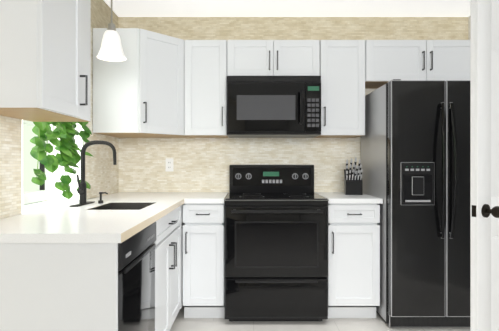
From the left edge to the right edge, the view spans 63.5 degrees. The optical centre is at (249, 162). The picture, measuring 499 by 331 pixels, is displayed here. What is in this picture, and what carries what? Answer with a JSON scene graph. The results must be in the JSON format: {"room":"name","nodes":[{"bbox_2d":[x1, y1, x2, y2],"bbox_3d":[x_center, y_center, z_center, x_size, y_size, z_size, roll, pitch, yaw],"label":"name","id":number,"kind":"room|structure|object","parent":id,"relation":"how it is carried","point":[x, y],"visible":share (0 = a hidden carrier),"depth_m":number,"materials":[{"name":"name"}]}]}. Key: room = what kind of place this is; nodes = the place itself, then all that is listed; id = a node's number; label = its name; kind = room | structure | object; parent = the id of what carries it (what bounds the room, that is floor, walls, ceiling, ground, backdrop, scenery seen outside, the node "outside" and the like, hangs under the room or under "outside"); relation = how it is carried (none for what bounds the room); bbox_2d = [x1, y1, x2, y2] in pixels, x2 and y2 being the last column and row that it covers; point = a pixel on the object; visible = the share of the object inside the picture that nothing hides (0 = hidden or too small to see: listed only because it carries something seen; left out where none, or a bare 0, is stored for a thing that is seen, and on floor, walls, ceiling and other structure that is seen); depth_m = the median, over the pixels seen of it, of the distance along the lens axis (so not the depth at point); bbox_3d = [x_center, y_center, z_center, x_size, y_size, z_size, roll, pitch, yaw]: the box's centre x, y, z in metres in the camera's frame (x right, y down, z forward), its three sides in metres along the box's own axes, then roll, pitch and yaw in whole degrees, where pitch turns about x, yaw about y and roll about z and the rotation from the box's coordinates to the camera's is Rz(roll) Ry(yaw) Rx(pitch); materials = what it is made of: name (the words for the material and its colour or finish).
{"room":"kitchen","nodes":[
{"label":"kitchen","id":0,"kind":"room"},
{"bbox_2d":[0,0,118,218],"bbox_3d":[-1.320,-0.060,0.800,0.300,2.480,5.600,0,0,0],"label":"wall","id":1,"kind":"structure","parent":0,"point":[101,172],"depth_m":2.85,"materials":[{"name":"tile"}]},
{"bbox_2d":[23,120,49,204],"bbox_3d":[-1.438,-0.268,2.465,0.053,1.063,0.788,0,0,0],"label":"window unit","id":2,"kind":"structure","parent":1,"relation":"in","point":[33,192],"depth_m":2.68,"materials":[{"name":"white plastic"}]},
{"bbox_2d":[0,0,90,121],"bbox_3d":[-0.985,-0.610,1.905,0.363,0.780,0.550,0,0,0],"label":"upper cabinet","id":3,"kind":"object","parent":1,"relation":"attached to","point":[45,60],"visible":0.98,"depth_m":1.71,"materials":[{"name":"white paint"}]},
{"bbox_2d":[23,200,78,213],"bbox_3d":[-1.289,0.285,2.465,0.242,0.040,0.764,0,0,0],"label":"window sill","id":4,"kind":"structure","parent":1,"relation":"in","point":[32,207],"depth_m":2.52,"materials":[{"name":"stone"}]},
{"bbox_2d":[30,122,93,198],"bbox_3d":[-1.208,-0.274,2.503,0.317,1.027,0.654,0,0,0],"label":"pothos plant","id":5,"kind":"object","parent":1,"relation":"hanging from","point":[66,147],"visible":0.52,"depth_m":2.63,"materials":[{"name":"green plant"}]},
{"bbox_2d":[104,0,469,16],"bbox_3d":[0.630,-1.340,0.800,4.400,0.080,6.000,0,0,0],"label":"ceiling","id":6,"kind":"structure","parent":0,"point":[291,8],"depth_m":3.40,"materials":[{"name":"white paint"}]},
{"bbox_2d":[96,0,125,61],"bbox_3d":[-0.845,-0.970,2.470,0.176,0.659,0.176,0,0,0],"label":"light","id":7,"kind":"object","parent":6,"relation":"hanging from","point":[111,48],"visible":1,"depth_m":2.44,"materials":[{"name":"white glass"}]},
{"bbox_2d":[119,17,467,191],"bbox_3d":[0.680,-0.060,3.675,4.300,2.480,0.150,0,0,0],"label":"wall","id":8,"kind":"structure","parent":0,"point":[201,164],"depth_m":3.60,"materials":[{"name":"tile"}]},
{"bbox_2d":[93,28,188,137],"bbox_3d":[-0.849,-0.610,3.291,0.634,0.780,0.609,0,0,0],"label":"upper cabinet","id":9,"kind":"object","parent":8,"relation":"attached to","point":[138,92],"visible":1,"depth_m":3.01,"materials":[{"name":"white paint"}]},
{"bbox_2d":[166,158,172,170],"bbox_3d":[-0.714,0.022,3.595,0.070,0.116,0.007,0,0,0],"label":"electrical outlet plate","id":10,"kind":"object","parent":8,"relation":"attached to","point":[169,164],"visible":1,"depth_m":3.59,"materials":[{"name":"plastic"}]},
{"bbox_2d":[184,40,228,137],"bbox_3d":[-0.359,-0.610,3.417,0.347,0.780,0.358,0,0,0],"label":"upper cabinet","id":11,"kind":"object","parent":8,"relation":"attached to","point":[205,88],"visible":1,"depth_m":3.29,"materials":[{"name":"white paint"}]},
{"bbox_2d":[227,40,319,75],"bbox_3d":[0.195,-0.849,3.417,0.756,0.302,0.358,0,0,0],"label":"upper cabinet","id":12,"kind":"object","parent":8,"relation":"attached to","point":[273,57],"visible":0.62,"depth_m":3.27,"materials":[{"name":"white paint"}]},
{"bbox_2d":[227,76,320,137],"bbox_3d":[0.195,-0.459,3.374,0.754,0.473,0.442,0,0,0],"label":"microwave","id":13,"kind":"object","parent":12,"relation":"attached to","point":[273,106],"visible":1,"depth_m":3.20,"materials":[{"name":"metal"}]},
{"bbox_2d":[314,40,364,137],"bbox_3d":[0.759,-0.610,3.417,0.367,0.780,0.358,0,0,0],"label":"upper cabinet","id":14,"kind":"object","parent":8,"relation":"attached to","point":[342,68],"visible":0.98,"depth_m":3.29,"materials":[{"name":"white paint"}]},
{"bbox_2d":[365,40,469,88],"bbox_3d":[1.438,-0.830,3.417,0.984,0.340,0.358,0,0,0],"label":"upper cabinet","id":15,"kind":"object","parent":8,"relation":"attached to","point":[386,61],"visible":0.67,"depth_m":3.29,"materials":[{"name":"white paint"}]},
{"bbox_2d":[170,307,469,330],"bbox_3d":[0.630,1.220,0.800,4.400,0.080,6.000,0,0,0],"label":"floor","id":16,"kind":"structure","parent":0,"point":[182,323],"depth_m":2.92,"materials":[{"name":"beige tile"}]},
{"bbox_2d":[0,243,117,330],"bbox_3d":[-0.833,0.741,1.524,0.666,0.879,0.020,0,0,0],"label":"peninsula end panel","id":17,"kind":"object","parent":16,"relation":"on","point":[58,286],"visible":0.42,"depth_m":1.51,"materials":[{"name":"white paint"}]},
{"bbox_2d":[118,222,155,330],"bbox_3d":[-0.785,0.737,1.838,0.600,0.863,0.596,0,0,0],"label":"dishwasher","id":18,"kind":"object","parent":16,"relation":"on","point":[136,281],"visible":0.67,"depth_m":1.80,"materials":[{"name":"black metal"}]},
{"bbox_2d":[154,205,181,330],"bbox_3d":[-0.833,0.741,2.562,0.667,0.880,0.839,0,0,0],"label":"base cabinet","id":19,"kind":"object","parent":16,"relation":"on","point":[168,275],"visible":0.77,"depth_m":2.40,"materials":[{"name":"white paint"}]},
{"bbox_2d":[0,192,228,242],"bbox_3d":[-0.676,0.371,2.548,0.980,0.213,2.096,0,0,0],"label":"countertop","id":20,"kind":"structure","parent":19,"relation":"on","point":[119,217],"depth_m":1.91,"materials":[{"name":"stone"}]},
{"bbox_2d":[69,140,115,206],"bbox_3d":[-0.958,0.062,2.540,0.237,0.403,0.270,0,0,0],"label":"kitchen faucet","id":21,"kind":"object","parent":20,"relation":"on","point":[81,191],"visible":1,"depth_m":2.53,"materials":[{"name":"black metal"}]},
{"bbox_2d":[98,192,107,202],"bbox_3d":[-0.949,0.228,2.615,0.063,0.072,0.032,0,0,0],"label":"soap dispenser","id":22,"kind":"object","parent":20,"relation":"on","point":[100,200],"visible":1,"depth_m":2.61,"materials":[{"name":"black metal"}]},
{"bbox_2d":[182,203,224,317],"bbox_3d":[-0.341,0.741,3.261,0.310,0.879,0.670,0,0,0],"label":"base cabinet","id":23,"kind":"object","parent":16,"relation":"on","point":[203,260],"visible":0.96,"depth_m":2.97,"materials":[{"name":"white paint"}]},
{"bbox_2d":[224,165,328,321],"bbox_3d":[0.195,0.600,3.212,0.758,1.160,0.736,0,0,0],"label":"electric range","id":24,"kind":"object","parent":16,"relation":"on","point":[276,242],"visible":0.98,"depth_m":2.91,"materials":[{"name":"black metal"}]},
{"bbox_2d":[328,203,379,317],"bbox_3d":[0.769,0.741,3.261,0.385,0.879,0.670,0,0,0],"label":"base cabinet","id":25,"kind":"object","parent":16,"relation":"on","point":[353,260],"visible":0.9,"depth_m":2.97,"materials":[{"name":"white paint"}]},
{"bbox_2d":[314,192,382,202],"bbox_3d":[0.776,0.282,3.273,0.399,0.035,0.645,0,0,0],"label":"countertop","id":26,"kind":"structure","parent":25,"relation":"on","point":[336,197],"depth_m":2.97,"materials":[{"name":"stone"}]},
{"bbox_2d":[344,157,362,194],"bbox_3d":[0.859,0.111,3.333,0.135,0.306,0.185,0,0,8],"label":"knife block","id":27,"kind":"object","parent":26,"relation":"on","point":[353,183],"visible":1,"depth_m":3.29,"materials":[{"name":"wood"}]},
{"bbox_2d":[361,79,469,326],"bbox_3d":[1.437,0.297,3.148,0.910,1.765,0.834,0,0,0],"label":"refrigerator","id":28,"kind":"object","parent":16,"relation":"on","point":[415,152],"visible":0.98,"depth_m":2.80,"materials":[{"name":"metal"}]},
{"bbox_2d":[468,16,469,39],"bbox_3d":[2.328,-0.060,0.800,0.905,2.480,5.600,0,0,0],"label":"wall","id":29,"kind":"structure","parent":0,"point":[469,28],"depth_m":3.58,"materials":[{"name":"white paint"}]},
{"bbox_2d":[470,0,498,330],"bbox_3d":[1.477,0.157,2.165,0.779,2.030,0.517,0,0,0],"label":"door","id":30,"kind":"structure","parent":29,"relation":"in","point":[484,165],"depth_m":1.98,"materials":[{"name":"white paint"}]}
]}

